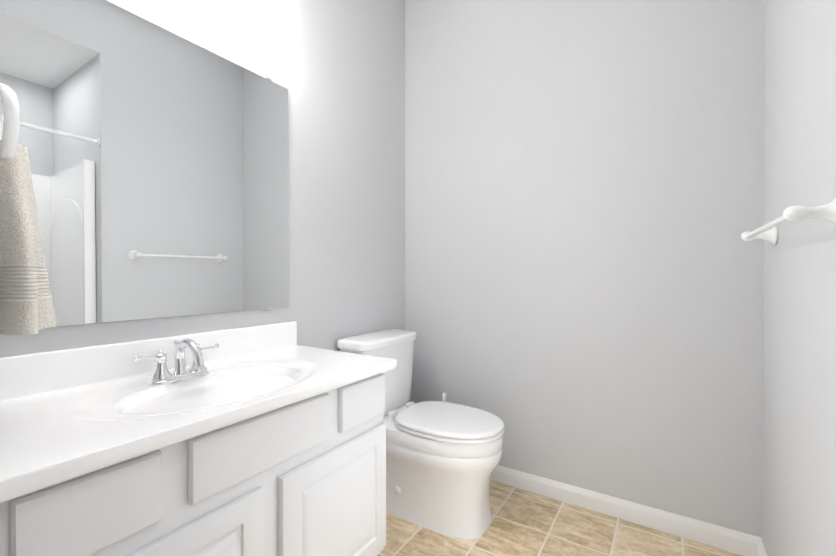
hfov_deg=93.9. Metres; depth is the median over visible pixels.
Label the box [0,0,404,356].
wall
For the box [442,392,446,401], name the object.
toilet brush
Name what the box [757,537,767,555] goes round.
baseboard
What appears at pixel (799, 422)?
wall
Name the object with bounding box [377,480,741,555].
floor
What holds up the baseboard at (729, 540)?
attached to the wall at (584, 211)
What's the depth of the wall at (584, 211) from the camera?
1.78 m
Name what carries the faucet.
on the bathroom vanity
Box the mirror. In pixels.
[0,0,288,329]
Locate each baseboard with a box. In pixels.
[491,465,759,555]
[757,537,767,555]
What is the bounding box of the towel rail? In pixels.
[741,197,835,244]
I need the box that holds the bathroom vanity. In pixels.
[0,321,396,555]
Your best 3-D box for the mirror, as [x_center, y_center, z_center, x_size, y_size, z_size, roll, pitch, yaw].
[-0.791,-0.331,1.233,0.008,0.916,0.929,0,1,33]
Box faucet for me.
[133,339,218,384]
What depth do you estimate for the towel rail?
0.84 m
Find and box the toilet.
[337,329,503,538]
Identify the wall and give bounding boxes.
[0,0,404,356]
[405,0,765,536]
[761,0,835,555]
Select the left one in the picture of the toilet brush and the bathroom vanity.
the bathroom vanity
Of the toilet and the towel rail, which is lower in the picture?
the toilet

